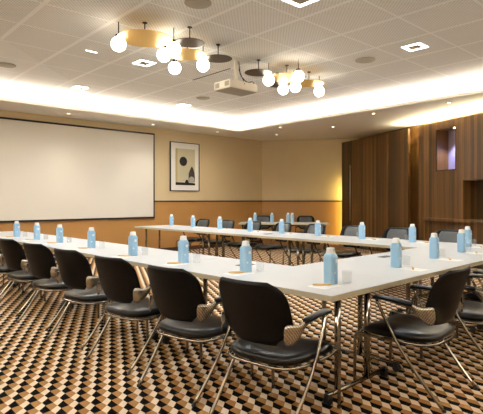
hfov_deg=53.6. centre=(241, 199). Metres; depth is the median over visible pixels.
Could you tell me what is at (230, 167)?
wall
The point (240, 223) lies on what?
folding table
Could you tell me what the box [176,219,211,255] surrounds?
armchair
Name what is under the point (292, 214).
water bottle
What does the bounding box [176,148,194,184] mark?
print
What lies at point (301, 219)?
cushion
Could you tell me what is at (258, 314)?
armchair
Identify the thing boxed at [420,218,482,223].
countertop
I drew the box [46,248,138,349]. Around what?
armchair
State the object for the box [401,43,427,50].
recessed light
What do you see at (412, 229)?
water bottle
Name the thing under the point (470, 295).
armchair
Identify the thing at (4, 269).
armchair
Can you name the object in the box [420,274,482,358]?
armchair
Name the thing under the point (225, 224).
backrest
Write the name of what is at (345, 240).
folding table
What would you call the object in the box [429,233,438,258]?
water bottle
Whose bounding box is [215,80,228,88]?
vent
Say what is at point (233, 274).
paper sheet
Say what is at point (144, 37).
ceiling lamp
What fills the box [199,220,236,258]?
armchair
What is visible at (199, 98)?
ceiling speaker
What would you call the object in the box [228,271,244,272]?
pen
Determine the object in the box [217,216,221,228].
water bottle
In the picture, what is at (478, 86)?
trim
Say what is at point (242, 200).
trim
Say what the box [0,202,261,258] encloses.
wainscoting
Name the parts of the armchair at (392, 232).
backrest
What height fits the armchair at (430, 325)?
0.890 m
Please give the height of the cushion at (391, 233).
0.326 m
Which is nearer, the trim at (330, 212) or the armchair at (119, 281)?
the armchair at (119, 281)
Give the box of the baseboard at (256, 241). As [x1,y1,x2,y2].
[85,240,262,257]
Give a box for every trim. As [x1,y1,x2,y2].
[0,83,482,128]
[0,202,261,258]
[155,200,261,201]
[194,68,230,79]
[262,200,341,201]
[262,202,341,244]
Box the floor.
[0,243,482,413]
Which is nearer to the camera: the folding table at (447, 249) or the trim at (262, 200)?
the folding table at (447, 249)
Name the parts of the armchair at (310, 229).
seat, backrest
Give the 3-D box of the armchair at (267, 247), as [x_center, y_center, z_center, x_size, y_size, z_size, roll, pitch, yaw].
[0.641,0.905,9.548,0.709,0.890,0.642,0,0,-39]
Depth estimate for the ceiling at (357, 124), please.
10.98 m
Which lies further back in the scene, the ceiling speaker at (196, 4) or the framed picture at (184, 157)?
the framed picture at (184, 157)
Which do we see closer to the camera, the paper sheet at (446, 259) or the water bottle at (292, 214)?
the paper sheet at (446, 259)
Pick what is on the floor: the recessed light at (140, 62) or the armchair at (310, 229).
the armchair at (310, 229)
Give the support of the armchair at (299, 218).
on the floor
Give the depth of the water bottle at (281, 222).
8.67 m
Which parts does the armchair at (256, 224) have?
seat, backrest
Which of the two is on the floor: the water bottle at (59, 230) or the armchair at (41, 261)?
the armchair at (41, 261)
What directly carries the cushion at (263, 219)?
on the armchair at (259, 218)
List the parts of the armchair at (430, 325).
leg, leg, armrest, seat frame, seat, leg, armrest, leg, backrest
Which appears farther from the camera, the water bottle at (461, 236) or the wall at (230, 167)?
the wall at (230, 167)
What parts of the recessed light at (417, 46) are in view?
plate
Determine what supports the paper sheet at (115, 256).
on the folding table at (147, 256)
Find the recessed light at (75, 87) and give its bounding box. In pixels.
[72,86,86,89]
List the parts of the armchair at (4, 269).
leg, seat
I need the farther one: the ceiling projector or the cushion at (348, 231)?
the cushion at (348, 231)
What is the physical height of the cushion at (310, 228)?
0.326 m
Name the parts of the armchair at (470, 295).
leg, seat, armrest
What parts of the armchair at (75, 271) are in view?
leg, backrest, seat, seat frame, leg, leg, leg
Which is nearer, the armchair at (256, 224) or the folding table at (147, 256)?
the folding table at (147, 256)
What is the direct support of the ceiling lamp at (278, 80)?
hanging from the ceiling at (47, 41)
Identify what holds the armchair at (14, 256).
on the floor
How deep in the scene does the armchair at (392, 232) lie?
7.94 m
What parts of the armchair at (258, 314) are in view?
leg, backrest, leg, seat frame, seat, leg, armrest, leg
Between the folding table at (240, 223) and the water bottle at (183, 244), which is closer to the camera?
the water bottle at (183, 244)
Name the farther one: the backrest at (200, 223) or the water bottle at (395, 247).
the backrest at (200, 223)
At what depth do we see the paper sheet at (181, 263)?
4.51 m
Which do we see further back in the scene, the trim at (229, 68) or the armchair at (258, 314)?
the trim at (229, 68)
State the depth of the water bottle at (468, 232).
6.23 m
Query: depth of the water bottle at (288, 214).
12.95 m
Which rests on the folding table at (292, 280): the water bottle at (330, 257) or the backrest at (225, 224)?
the water bottle at (330, 257)
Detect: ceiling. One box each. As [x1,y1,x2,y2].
[0,0,482,124]
[0,91,482,140]
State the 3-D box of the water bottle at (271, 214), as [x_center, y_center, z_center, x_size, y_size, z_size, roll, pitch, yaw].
[0.830,0.477,13.001,0.084,0.265,0.083,0,0,30]
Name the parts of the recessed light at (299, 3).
plate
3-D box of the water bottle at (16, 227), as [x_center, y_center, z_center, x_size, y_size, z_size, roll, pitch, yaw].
[-3.709,0.477,7.887,0.084,0.265,0.083,0,0,36]
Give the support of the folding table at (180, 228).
on the floor
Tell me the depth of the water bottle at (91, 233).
6.03 m
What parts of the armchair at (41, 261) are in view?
leg, backrest, seat, seat frame, leg, leg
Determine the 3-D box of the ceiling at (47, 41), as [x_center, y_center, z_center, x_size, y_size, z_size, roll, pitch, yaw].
[-0.082,-2.125,5.376,10.770,0.050,11.690,0,0,-42]
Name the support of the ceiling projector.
hanging from the ceiling at (47, 41)
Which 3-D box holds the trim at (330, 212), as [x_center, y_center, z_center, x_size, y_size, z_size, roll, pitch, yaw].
[2.074,0.700,14.663,2.916,1.300,0.015,0,0,11]
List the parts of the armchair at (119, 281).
leg, backrest, seat, seat frame, leg, leg, leg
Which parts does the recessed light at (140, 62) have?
plate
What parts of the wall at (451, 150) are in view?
door, tall panel, niche trim, door, panel, door, door, door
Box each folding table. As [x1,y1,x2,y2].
[0,231,55,285]
[12,237,123,306]
[64,244,219,339]
[134,225,228,255]
[153,257,399,405]
[196,229,314,265]
[239,222,328,249]
[284,234,449,302]
[295,252,482,371]
[397,243,482,329]
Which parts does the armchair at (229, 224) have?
seat, backrest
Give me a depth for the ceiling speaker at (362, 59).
7.15 m
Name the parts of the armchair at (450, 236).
backrest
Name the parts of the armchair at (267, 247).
seat, backrest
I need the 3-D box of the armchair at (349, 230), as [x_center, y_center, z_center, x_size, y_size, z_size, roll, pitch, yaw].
[1.801,0.905,8.347,0.709,0.890,0.642,0,0,-42]
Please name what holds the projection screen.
attached to the wall at (230, 167)
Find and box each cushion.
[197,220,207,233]
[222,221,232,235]
[247,222,258,237]
[257,217,269,227]
[276,224,289,240]
[299,217,311,227]
[307,225,322,242]
[344,227,358,245]
[387,229,406,248]
[438,231,457,242]
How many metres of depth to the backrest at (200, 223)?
11.58 m
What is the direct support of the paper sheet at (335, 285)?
on the folding table at (292, 280)
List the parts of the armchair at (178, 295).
leg, backrest, seat, seat frame, leg, leg, armrest, leg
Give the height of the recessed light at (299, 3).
0.006 m
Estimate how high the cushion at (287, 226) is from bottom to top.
0.326 m
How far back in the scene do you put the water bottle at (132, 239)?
5.21 m
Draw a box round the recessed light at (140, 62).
[132,60,154,66]
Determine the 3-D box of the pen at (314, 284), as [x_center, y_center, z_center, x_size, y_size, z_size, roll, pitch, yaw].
[0.579,0.599,3.393,0.150,0.019,0.019,0,0,-4]
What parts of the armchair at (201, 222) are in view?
seat, backrest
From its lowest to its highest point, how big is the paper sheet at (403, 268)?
0.002 m
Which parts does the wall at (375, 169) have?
panel, pull handle, panel, panel, panel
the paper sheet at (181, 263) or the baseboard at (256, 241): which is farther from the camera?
the baseboard at (256, 241)
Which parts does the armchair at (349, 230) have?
seat, backrest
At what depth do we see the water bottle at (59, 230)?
6.74 m
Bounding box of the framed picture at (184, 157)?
[170,141,199,190]
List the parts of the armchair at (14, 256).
leg, backrest, seat frame, seat, leg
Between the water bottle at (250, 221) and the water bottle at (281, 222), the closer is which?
the water bottle at (281, 222)
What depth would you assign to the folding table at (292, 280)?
3.58 m
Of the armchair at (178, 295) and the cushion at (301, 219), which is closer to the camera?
the armchair at (178, 295)
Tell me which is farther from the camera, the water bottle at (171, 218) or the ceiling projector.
the water bottle at (171, 218)
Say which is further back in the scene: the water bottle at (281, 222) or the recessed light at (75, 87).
the recessed light at (75, 87)
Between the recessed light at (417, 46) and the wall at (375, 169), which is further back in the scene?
the wall at (375, 169)
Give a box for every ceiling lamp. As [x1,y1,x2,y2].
[111,22,231,73]
[245,59,323,96]
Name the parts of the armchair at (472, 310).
leg, seat frame, seat, leg, armrest, leg, armrest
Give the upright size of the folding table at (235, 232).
0.740 m
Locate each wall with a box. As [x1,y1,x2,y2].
[0,110,261,200]
[262,139,355,199]
[342,110,482,251]
[419,112,482,268]
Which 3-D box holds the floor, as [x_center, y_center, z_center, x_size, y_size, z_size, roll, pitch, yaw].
[1.014,1.375,6.749,15.800,0.050,13.800,0,0,-42]
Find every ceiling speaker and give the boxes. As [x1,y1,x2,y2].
[0,62,15,67]
[184,0,211,8]
[196,97,209,99]
[355,57,375,62]
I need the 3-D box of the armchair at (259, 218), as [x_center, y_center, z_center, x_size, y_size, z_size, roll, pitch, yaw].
[0.606,0.905,13.716,0.642,0.890,0.709,0,0,7]
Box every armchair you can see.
[0,238,67,316]
[0,248,41,296]
[16,242,99,330]
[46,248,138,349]
[85,255,188,373]
[137,265,253,406]
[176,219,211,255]
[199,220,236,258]
[209,277,340,413]
[224,221,263,261]
[252,216,272,247]
[252,222,293,265]
[283,224,324,264]
[295,216,315,246]
[320,225,364,261]
[353,266,477,412]
[368,227,408,287]
[412,229,466,290]
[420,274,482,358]
[455,270,482,337]
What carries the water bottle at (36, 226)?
on the folding table at (68, 242)
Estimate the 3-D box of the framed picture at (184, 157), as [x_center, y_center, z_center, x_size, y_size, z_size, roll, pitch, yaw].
[-1.530,-0.895,12.924,0.960,1.310,0.040,0,0,-42]
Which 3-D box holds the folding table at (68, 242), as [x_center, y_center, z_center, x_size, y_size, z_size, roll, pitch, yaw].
[-2.624,0.980,6.979,0.880,0.740,2.021,0,0,-44]
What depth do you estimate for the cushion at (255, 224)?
10.29 m
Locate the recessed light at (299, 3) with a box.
[283,0,317,6]
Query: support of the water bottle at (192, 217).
on the folding table at (180, 228)
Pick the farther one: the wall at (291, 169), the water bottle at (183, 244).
the wall at (291, 169)
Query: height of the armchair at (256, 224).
0.890 m
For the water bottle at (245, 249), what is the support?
on the folding table at (292, 280)
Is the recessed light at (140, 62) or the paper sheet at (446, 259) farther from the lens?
the recessed light at (140, 62)
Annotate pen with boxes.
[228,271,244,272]
[312,283,332,285]
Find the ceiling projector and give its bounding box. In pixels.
[214,58,256,95]
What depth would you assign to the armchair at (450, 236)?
7.33 m
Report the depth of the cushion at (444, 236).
7.33 m
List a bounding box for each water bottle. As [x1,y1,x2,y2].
[13,221,19,236]
[34,223,39,239]
[56,224,62,242]
[87,227,94,247]
[128,231,137,255]
[169,214,173,224]
[178,236,188,262]
[191,215,194,226]
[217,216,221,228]
[240,241,251,272]
[248,218,252,231]
[270,213,273,222]
[279,219,284,233]
[286,213,289,222]
[290,213,293,222]
[315,220,320,235]
[324,247,337,284]
[359,222,364,238]
[390,238,401,267]
[409,224,415,241]
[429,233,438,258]
[457,229,465,251]
[464,226,471,246]
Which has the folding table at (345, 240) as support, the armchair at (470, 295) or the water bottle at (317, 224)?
the water bottle at (317, 224)
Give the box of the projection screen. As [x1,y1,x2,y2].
[0,117,154,222]
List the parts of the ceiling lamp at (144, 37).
globe, globe, globe, globe, globe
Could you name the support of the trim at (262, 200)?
attached to the wall at (291, 169)
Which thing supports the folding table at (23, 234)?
on the floor
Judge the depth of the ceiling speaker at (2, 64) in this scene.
7.42 m
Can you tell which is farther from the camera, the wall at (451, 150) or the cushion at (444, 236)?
the wall at (451, 150)
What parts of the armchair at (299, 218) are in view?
backrest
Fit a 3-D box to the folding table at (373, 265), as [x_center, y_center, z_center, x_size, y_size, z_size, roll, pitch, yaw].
[1.477,0.980,4.638,1.754,0.740,1.060,0,0,-44]
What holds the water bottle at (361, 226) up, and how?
on the folding table at (345, 240)
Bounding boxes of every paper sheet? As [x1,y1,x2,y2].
[115,256,137,257]
[162,263,188,265]
[223,272,251,275]
[306,284,342,288]
[398,267,428,271]
[436,258,461,261]
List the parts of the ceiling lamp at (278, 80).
globe, globe, globe, globe, globe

